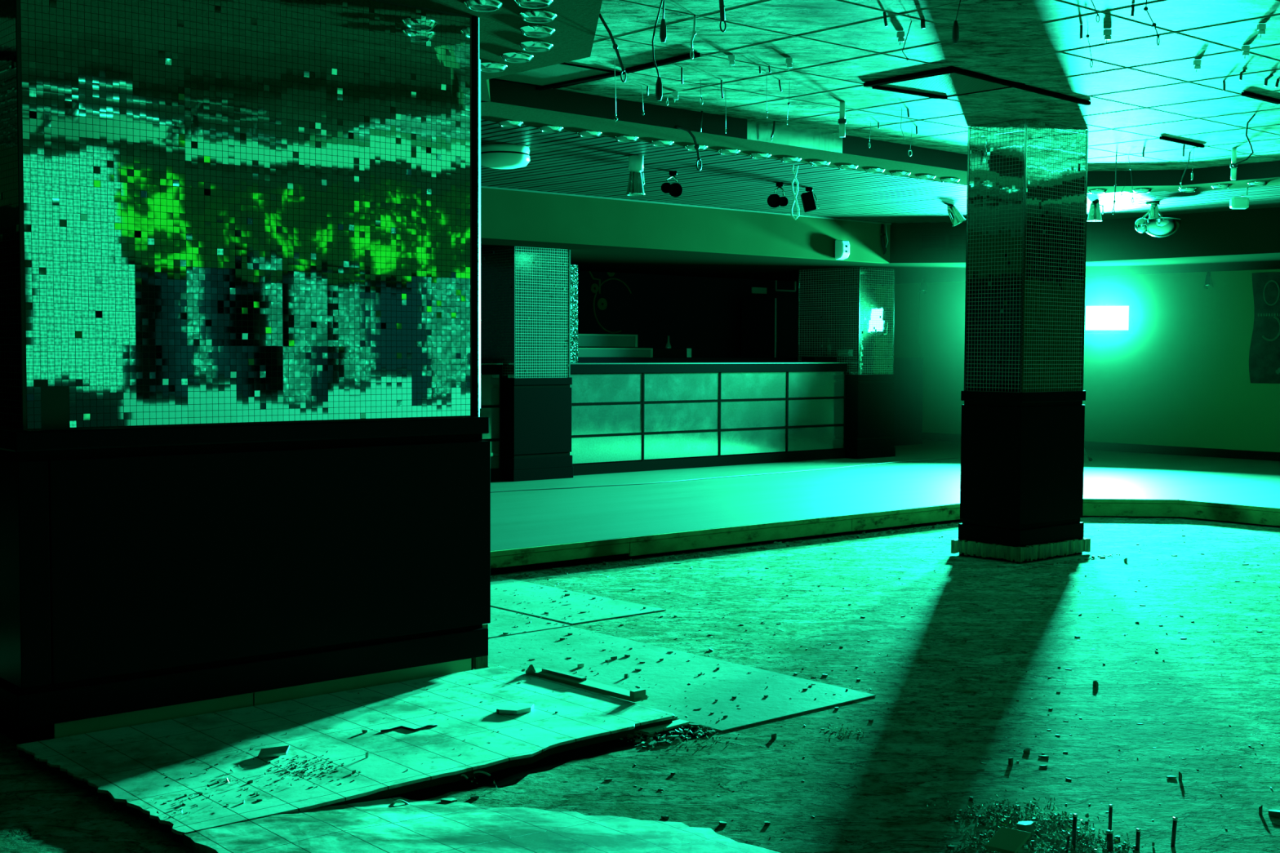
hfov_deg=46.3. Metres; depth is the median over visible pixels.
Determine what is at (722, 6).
wire
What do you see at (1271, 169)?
trim
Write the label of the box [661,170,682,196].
spotlight
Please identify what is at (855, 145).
trim
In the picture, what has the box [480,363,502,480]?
bar counter
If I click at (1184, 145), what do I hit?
wire
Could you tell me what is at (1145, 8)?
wire
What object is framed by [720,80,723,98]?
wire
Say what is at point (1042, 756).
chip
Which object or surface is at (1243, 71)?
wire
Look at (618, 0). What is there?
grid
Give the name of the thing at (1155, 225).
spotlight
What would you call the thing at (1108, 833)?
bolt
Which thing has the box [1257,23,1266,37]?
clip
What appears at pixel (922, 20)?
wire
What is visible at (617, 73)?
rail
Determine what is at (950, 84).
mesh panel
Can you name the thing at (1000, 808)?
glass
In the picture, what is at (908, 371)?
countertop
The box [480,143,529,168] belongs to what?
ceiling lamp
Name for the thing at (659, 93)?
cable
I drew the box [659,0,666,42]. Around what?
cable
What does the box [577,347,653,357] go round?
shelf box
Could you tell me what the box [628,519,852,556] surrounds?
trim
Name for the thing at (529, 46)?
recessed light
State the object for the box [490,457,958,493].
trim
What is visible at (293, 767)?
dirt patch
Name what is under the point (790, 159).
recessed light
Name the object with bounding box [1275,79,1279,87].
wire
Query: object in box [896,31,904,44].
clip
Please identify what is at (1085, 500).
trim
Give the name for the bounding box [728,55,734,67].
clip
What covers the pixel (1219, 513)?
trim
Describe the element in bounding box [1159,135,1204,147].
rail
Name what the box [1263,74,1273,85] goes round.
wire
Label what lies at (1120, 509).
trim
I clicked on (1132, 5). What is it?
wire
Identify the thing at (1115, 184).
cable
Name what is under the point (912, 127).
wire
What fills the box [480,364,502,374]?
countertop
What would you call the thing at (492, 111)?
ceiling beam
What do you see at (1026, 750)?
chip
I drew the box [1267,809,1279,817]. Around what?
chip
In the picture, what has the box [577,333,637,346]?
shelf box
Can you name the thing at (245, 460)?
wall pillar
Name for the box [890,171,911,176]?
recessed light
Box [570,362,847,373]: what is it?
countertop
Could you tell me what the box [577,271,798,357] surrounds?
wall
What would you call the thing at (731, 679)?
plywood sheet
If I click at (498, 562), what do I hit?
trim
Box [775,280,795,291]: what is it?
picture frame
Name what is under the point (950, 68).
rail
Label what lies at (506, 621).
plywood sheet
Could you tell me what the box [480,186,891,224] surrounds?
trim
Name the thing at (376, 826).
floor panel
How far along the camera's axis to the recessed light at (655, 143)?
9.38 m
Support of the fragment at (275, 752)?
on the floor panel at (581, 715)
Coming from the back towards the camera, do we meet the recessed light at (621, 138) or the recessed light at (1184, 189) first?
the recessed light at (1184, 189)
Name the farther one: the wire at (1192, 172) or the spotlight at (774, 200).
the spotlight at (774, 200)
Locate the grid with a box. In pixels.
[560,0,1279,170]
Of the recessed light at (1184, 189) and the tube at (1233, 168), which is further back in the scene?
the recessed light at (1184, 189)
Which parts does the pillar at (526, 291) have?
corner trim, dado panel, skirting, cap moulding, board, corner trim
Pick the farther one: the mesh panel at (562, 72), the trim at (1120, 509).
the trim at (1120, 509)
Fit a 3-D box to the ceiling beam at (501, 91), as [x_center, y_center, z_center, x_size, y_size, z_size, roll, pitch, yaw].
[-0.064,-1.825,8.596,1.992,0.152,0.001,-2,4,-43]
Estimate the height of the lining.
2.065 m
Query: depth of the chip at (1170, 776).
4.61 m
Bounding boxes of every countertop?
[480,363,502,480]
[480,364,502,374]
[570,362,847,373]
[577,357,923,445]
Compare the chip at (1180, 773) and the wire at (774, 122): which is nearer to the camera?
the chip at (1180, 773)
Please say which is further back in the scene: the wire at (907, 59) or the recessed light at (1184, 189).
the recessed light at (1184, 189)
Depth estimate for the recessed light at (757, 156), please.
9.97 m
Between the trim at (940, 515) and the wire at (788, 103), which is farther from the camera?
the trim at (940, 515)
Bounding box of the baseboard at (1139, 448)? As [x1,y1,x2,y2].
[922,432,1279,461]
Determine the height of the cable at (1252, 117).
0.313 m
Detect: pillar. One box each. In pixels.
[0,0,490,744]
[480,246,573,481]
[797,266,895,458]
[951,119,1090,563]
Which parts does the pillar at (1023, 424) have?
corner trim, board, skirting, dado panel, cap moulding, corner trim, corner trim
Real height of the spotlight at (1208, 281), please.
0.189 m
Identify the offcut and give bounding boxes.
[638,719,689,733]
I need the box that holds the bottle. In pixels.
[665,335,671,348]
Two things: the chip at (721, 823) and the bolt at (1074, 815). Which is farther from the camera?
the chip at (721, 823)
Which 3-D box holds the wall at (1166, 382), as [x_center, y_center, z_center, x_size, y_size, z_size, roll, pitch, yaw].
[8.732,-0.542,14.160,0.150,2.150,17.800,-2,4,-41]
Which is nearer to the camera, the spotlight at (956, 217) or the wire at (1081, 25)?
the wire at (1081, 25)
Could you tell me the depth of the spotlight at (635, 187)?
10.08 m
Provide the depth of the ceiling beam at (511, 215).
13.33 m
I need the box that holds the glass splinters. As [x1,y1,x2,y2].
[114,718,870,814]
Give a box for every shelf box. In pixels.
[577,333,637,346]
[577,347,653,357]
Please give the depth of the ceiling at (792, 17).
7.48 m
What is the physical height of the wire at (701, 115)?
0.124 m
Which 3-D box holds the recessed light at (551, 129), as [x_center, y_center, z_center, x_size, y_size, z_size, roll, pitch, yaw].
[-0.525,-1.752,8.836,0.148,0.022,0.148,-2,4,-41]
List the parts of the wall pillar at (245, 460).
dado corner post, skirting, cap moulding, dado panel, corner trim, corner trim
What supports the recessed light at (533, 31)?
attached to the ceiling panel at (575, 24)
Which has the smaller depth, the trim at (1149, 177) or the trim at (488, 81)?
the trim at (488, 81)
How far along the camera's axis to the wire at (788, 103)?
7.95 m
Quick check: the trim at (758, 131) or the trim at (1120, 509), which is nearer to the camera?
the trim at (758, 131)
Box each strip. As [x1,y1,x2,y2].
[391,800,408,804]
[473,770,490,776]
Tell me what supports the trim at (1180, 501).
attached to the floor at (519, 519)
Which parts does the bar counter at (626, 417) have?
panel, panel, panel, panel, panel, panel, panel, panel, panel, panel, panel, panel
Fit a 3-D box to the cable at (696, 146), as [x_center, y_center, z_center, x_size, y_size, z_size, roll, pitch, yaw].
[0.290,-1.646,8.861,0.155,0.267,0.032,0,3,0]
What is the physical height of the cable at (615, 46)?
0.291 m
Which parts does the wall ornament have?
stem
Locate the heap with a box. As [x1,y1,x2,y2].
[944,795,1154,852]
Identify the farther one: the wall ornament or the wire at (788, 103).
the wall ornament
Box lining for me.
[893,283,919,357]
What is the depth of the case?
16.08 m
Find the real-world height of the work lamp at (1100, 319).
1.678 m
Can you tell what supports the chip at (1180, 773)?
on the floor at (41, 811)
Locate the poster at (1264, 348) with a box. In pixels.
[1248,271,1279,383]
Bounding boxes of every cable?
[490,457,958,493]
[599,13,626,82]
[652,0,662,101]
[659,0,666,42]
[675,125,702,170]
[1111,151,1117,214]
[1232,114,1255,165]
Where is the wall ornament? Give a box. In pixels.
[588,271,631,333]
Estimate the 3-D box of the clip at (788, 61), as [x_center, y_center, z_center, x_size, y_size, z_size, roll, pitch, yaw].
[0.729,-1.771,7.328,0.032,0.059,0.025,0,3,0]
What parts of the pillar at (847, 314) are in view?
corner trim, corner trim, dado panel, skirting, board, cap moulding, corner trim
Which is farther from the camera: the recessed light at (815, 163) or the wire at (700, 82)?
the recessed light at (815, 163)
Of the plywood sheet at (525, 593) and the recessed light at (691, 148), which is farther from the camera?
the recessed light at (691, 148)
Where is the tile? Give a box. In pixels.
[985,826,1031,852]
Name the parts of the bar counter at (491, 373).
panel, panel, panel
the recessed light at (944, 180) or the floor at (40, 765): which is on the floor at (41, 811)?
the floor at (40, 765)
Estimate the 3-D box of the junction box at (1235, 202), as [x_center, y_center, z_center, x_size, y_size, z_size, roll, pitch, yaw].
[4.747,-1.809,11.864,0.140,0.166,0.080,0,3,0]
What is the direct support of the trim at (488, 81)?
attached to the ceiling at (792, 17)
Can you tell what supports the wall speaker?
attached to the ceiling beam at (511, 215)
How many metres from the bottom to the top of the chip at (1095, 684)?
0.025 m
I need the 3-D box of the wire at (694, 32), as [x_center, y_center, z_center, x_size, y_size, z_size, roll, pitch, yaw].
[0.227,-1.664,6.402,0.029,0.186,0.021,0,3,-5]
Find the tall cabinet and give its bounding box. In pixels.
[741,297,798,357]
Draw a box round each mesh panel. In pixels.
[490,62,624,88]
[870,71,1025,98]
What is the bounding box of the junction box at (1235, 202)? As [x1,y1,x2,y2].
[1229,187,1248,208]
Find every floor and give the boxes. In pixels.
[0,516,1279,852]
[17,719,718,844]
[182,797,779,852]
[490,440,1279,551]
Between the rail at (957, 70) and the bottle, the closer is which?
the rail at (957, 70)
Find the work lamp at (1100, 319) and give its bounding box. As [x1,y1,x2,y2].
[1084,303,1133,461]
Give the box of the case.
[648,347,691,357]
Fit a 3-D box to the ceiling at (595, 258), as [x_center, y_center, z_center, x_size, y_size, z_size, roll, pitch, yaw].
[1.194,-1.290,7.586,20.600,0.001,17.800,-2,4,-41]
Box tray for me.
[800,355,836,362]
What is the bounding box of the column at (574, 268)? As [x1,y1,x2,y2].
[570,264,577,362]
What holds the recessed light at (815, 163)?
in the ceiling beam at (492, 111)
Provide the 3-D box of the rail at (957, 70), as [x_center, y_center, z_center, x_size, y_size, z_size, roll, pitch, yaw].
[2.068,-1.821,8.044,0.030,0.020,1.402,3,4,44]
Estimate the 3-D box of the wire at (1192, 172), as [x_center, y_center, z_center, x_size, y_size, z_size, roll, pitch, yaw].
[3.781,-1.812,10.252,0.021,0.248,0.024,-2,4,-41]
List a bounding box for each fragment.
[257,745,289,758]
[496,702,533,715]
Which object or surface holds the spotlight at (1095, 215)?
attached to the ceiling slats
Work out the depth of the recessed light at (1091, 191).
12.06 m
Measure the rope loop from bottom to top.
0.383 m
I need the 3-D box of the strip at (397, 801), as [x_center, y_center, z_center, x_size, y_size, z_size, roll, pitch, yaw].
[-0.687,1.078,4.290,0.054,0.018,0.007,0,3,0]
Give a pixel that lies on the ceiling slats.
(563, 162)
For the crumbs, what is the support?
on the floor at (41, 811)
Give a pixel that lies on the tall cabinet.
(769, 326)
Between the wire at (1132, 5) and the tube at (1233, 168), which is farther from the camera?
the tube at (1233, 168)
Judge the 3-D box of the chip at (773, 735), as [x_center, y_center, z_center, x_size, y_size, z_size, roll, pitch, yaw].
[0.452,1.047,5.066,0.015,0.018,0.016,-2,4,-41]
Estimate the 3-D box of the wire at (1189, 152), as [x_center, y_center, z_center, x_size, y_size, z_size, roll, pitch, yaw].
[3.880,-1.825,10.668,0.080,0.265,0.012,0,3,1]
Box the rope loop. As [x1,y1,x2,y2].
[790,164,799,219]
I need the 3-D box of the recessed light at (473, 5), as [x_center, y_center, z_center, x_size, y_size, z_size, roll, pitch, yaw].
[-0.592,-1.591,5.663,0.148,0.022,0.148,-2,4,-41]
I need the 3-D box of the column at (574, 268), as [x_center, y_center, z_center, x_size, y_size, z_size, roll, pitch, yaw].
[-0.699,-1.115,14.789,0.146,0.960,0.100,-2,4,-41]
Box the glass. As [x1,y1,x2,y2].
[919,789,1146,852]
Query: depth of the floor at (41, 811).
5.63 m
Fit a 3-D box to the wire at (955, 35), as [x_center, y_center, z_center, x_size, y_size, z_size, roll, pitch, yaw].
[1.278,-1.642,6.056,0.031,0.185,0.029,-2,4,-41]
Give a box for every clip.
[672,91,678,102]
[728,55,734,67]
[785,57,792,70]
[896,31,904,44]
[1102,29,1111,43]
[1193,59,1200,71]
[1241,45,1249,58]
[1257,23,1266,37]
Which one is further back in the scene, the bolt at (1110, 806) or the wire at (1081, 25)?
the wire at (1081, 25)
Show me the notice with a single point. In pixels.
(754, 290)
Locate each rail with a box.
[535,71,620,90]
[623,51,700,73]
[863,66,955,86]
[872,85,947,99]
[951,66,1090,105]
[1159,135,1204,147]
[1241,91,1279,104]
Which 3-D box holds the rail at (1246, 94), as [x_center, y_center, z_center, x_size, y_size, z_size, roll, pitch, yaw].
[3.463,-1.829,8.338,0.421,0.020,0.030,-2,4,-41]
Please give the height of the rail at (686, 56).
0.020 m
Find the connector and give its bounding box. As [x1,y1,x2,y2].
[880,223,888,254]
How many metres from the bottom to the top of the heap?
0.016 m
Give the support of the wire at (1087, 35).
hanging from the ceiling at (792, 17)
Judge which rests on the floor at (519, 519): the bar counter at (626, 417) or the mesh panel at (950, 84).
the bar counter at (626, 417)
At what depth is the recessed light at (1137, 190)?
11.99 m
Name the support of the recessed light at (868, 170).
in the ceiling beam at (492, 111)
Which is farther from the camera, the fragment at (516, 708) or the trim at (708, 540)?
the trim at (708, 540)
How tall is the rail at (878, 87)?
0.020 m
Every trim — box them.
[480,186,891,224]
[486,79,490,101]
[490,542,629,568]
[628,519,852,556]
[746,119,842,152]
[842,134,967,171]
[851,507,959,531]
[1082,502,1178,516]
[1083,498,1178,503]
[1087,169,1181,186]
[1177,503,1279,526]
[1178,499,1279,512]
[1181,160,1279,185]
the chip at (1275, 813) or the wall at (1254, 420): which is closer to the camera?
the chip at (1275, 813)
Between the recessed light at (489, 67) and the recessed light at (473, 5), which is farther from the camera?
the recessed light at (489, 67)
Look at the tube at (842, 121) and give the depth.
8.59 m
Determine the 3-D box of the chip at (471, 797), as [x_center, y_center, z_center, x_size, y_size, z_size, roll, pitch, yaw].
[-0.483,1.083,4.374,0.026,0.007,0.012,2,3,32]
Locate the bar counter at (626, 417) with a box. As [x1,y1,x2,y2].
[569,362,847,475]
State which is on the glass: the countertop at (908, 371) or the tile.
the tile
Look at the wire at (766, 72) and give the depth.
7.71 m
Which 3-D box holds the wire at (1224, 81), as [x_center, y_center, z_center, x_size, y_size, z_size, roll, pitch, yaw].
[3.068,-1.791,7.871,0.014,0.055,0.016,-2,4,-41]
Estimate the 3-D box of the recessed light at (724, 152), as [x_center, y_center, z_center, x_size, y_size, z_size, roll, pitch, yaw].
[0.583,-1.796,9.812,0.148,0.022,0.148,-2,4,-41]
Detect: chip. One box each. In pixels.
[440,797,457,802]
[470,795,479,799]
[577,663,583,667]
[661,815,669,819]
[719,821,726,825]
[771,733,776,739]
[1008,757,1013,764]
[1022,748,1030,753]
[1038,755,1048,758]
[1093,680,1098,687]
[1166,775,1177,778]
[1178,771,1182,780]
[1258,804,1262,815]
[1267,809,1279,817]
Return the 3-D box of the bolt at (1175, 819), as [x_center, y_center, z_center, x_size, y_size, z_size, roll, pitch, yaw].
[1.417,1.077,3.974,0.013,0.081,0.020,-1,3,-18]
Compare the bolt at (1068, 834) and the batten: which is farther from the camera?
the batten
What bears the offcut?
on the floor at (40, 765)
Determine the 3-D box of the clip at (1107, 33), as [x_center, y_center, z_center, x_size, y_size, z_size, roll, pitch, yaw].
[2.071,-1.730,6.640,0.032,0.059,0.025,0,3,0]
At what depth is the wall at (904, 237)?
15.24 m
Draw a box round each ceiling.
[480,237,1279,284]
[555,0,1279,171]
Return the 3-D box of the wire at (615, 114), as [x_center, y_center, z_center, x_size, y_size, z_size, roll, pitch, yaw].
[-0.117,-1.649,7.328,0.021,0.313,0.010,0,3,4]
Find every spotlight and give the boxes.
[626,155,644,195]
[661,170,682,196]
[767,182,788,207]
[800,186,820,212]
[918,278,927,293]
[946,204,965,226]
[1087,201,1103,221]
[1134,201,1182,237]
[1203,271,1213,288]
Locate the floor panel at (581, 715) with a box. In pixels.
[16,666,675,835]
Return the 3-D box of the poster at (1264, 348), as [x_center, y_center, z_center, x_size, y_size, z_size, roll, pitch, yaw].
[6.928,-1.058,16.053,0.040,1.196,0.800,-2,4,-43]
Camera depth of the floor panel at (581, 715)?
4.84 m
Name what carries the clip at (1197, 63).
attached to the ceiling at (792, 17)
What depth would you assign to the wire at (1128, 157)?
10.92 m
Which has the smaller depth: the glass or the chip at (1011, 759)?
the glass
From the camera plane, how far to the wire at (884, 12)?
6.32 m
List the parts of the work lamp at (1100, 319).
leg, lamp glass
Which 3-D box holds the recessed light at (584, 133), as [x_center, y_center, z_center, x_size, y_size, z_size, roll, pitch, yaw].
[-0.304,-1.761,9.031,0.148,0.022,0.148,-2,4,-41]
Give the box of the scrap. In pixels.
[380,724,437,732]
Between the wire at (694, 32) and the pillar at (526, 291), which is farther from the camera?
the pillar at (526, 291)
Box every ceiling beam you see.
[480,101,1279,193]
[480,185,890,263]
[490,79,746,138]
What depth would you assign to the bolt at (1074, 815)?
3.94 m
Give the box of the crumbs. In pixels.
[67,520,1279,852]
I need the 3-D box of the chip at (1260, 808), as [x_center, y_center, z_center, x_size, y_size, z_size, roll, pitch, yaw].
[1.763,1.089,4.254,0.009,0.029,0.011,1,3,8]
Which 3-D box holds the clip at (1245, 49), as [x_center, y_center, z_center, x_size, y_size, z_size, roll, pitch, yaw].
[2.820,-1.743,6.978,0.032,0.059,0.025,0,3,0]
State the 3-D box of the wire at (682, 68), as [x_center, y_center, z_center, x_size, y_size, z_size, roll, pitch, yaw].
[0.213,-1.776,7.581,0.011,0.083,0.012,-2,4,-41]
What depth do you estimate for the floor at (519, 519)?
12.47 m
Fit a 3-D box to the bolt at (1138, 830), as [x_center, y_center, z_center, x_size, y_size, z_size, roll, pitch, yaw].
[1.314,1.090,3.952,0.013,0.055,0.013,2,3,27]
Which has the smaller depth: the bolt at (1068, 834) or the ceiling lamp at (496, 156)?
the bolt at (1068, 834)
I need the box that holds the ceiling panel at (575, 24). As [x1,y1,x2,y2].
[383,0,602,101]
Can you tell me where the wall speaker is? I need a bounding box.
[834,240,849,259]
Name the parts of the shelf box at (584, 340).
trim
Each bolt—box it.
[1065,833,1071,852]
[1071,813,1077,850]
[1105,830,1113,852]
[1107,804,1113,830]
[1135,828,1141,850]
[1170,817,1177,847]
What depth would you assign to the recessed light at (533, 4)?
5.63 m
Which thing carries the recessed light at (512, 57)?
attached to the ceiling panel at (575, 24)
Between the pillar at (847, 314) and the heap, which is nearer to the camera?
the heap
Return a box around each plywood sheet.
[487,607,570,638]
[488,626,875,732]
[490,576,666,624]
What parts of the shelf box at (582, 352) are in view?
trim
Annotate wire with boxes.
[613,57,617,121]
[641,87,644,115]
[680,66,683,84]
[689,14,696,59]
[699,82,702,104]
[699,111,702,132]
[719,0,726,31]
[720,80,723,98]
[766,71,768,117]
[770,120,775,140]
[778,80,782,91]
[786,80,790,124]
[883,11,888,26]
[902,20,911,60]
[907,127,912,155]
[920,18,925,28]
[951,0,960,44]
[1080,24,1082,39]
[1085,26,1093,67]
[1090,0,1099,22]
[1128,156,1133,203]
[1130,4,1134,16]
[1142,146,1145,157]
[1143,0,1159,45]
[1178,151,1191,188]
[1182,144,1185,156]
[1191,148,1194,180]
[1222,80,1225,91]
[1239,70,1245,79]
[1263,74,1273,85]
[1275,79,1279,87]
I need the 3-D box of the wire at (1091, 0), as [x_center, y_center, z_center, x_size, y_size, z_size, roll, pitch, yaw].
[1.841,-1.684,6.060,0.042,0.097,0.010,0,3,-5]
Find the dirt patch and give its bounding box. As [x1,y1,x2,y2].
[262,755,360,784]
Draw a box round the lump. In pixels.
[1017,821,1033,835]
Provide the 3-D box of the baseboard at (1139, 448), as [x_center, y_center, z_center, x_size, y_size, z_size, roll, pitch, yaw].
[8.817,0.447,13.957,0.045,0.095,17.300,-2,4,-41]
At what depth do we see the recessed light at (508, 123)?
8.59 m
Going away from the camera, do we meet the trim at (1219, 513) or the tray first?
the trim at (1219, 513)
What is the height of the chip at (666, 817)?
0.008 m
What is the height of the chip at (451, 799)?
0.010 m
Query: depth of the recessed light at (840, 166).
10.55 m
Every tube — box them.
[838,101,846,137]
[1230,147,1237,179]
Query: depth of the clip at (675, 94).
8.27 m
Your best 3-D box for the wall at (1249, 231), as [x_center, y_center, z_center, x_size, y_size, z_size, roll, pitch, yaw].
[8.552,-1.631,10.302,0.100,0.485,12.300,-2,4,-41]
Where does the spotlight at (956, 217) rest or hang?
attached to the ceiling slats
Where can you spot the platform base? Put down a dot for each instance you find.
(625, 556)
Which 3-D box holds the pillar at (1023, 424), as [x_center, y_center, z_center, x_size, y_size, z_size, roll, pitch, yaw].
[2.477,-0.538,9.646,0.776,2.740,0.536,-2,4,-41]
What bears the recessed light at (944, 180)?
in the ceiling beam at (492, 111)
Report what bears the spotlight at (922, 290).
attached to the ceiling at (595, 258)
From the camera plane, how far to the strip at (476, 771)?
4.59 m
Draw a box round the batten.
[525,664,647,702]
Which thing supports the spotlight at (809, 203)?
attached to the ceiling slats
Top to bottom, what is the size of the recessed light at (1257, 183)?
0.022 m
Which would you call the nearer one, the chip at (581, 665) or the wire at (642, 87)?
the chip at (581, 665)
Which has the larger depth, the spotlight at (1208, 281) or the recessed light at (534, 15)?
the spotlight at (1208, 281)
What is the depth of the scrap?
5.02 m
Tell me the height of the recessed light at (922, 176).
0.022 m
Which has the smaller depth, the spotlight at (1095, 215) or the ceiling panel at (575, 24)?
the ceiling panel at (575, 24)
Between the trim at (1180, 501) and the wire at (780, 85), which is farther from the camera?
the trim at (1180, 501)
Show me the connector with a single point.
(882, 234)
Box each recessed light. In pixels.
[463,0,502,11]
[480,62,507,72]
[497,120,523,127]
[500,52,533,62]
[513,0,553,8]
[519,9,556,22]
[519,25,555,37]
[519,40,553,52]
[537,125,563,133]
[577,130,601,137]
[614,135,638,142]
[650,140,674,146]
[684,144,707,151]
[717,149,740,155]
[749,153,771,159]
[779,156,801,162]
[808,160,830,166]
[837,164,857,169]
[864,168,884,173]
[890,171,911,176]
[915,174,936,179]
[940,177,959,182]
[1088,189,1106,193]
[1133,188,1151,193]
[1178,187,1197,192]
[1211,184,1231,189]
[1247,181,1268,186]
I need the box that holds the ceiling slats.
[480,119,1279,222]
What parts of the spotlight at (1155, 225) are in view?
globe, lid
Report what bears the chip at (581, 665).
on the plywood sheet at (731, 679)
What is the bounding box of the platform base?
[490,502,1279,575]
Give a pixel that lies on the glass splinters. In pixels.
(698, 727)
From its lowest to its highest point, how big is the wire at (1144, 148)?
0.074 m
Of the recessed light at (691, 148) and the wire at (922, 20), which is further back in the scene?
the recessed light at (691, 148)
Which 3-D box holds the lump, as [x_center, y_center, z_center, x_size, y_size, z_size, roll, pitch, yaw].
[1.045,1.090,4.069,0.040,0.032,0.059,2,3,25]
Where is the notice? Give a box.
[751,287,766,293]
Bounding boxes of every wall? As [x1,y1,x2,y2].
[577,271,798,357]
[889,220,1091,263]
[899,268,1279,448]
[1090,207,1279,262]
[1228,269,1279,452]
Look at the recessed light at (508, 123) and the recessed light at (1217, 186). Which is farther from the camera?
the recessed light at (1217, 186)

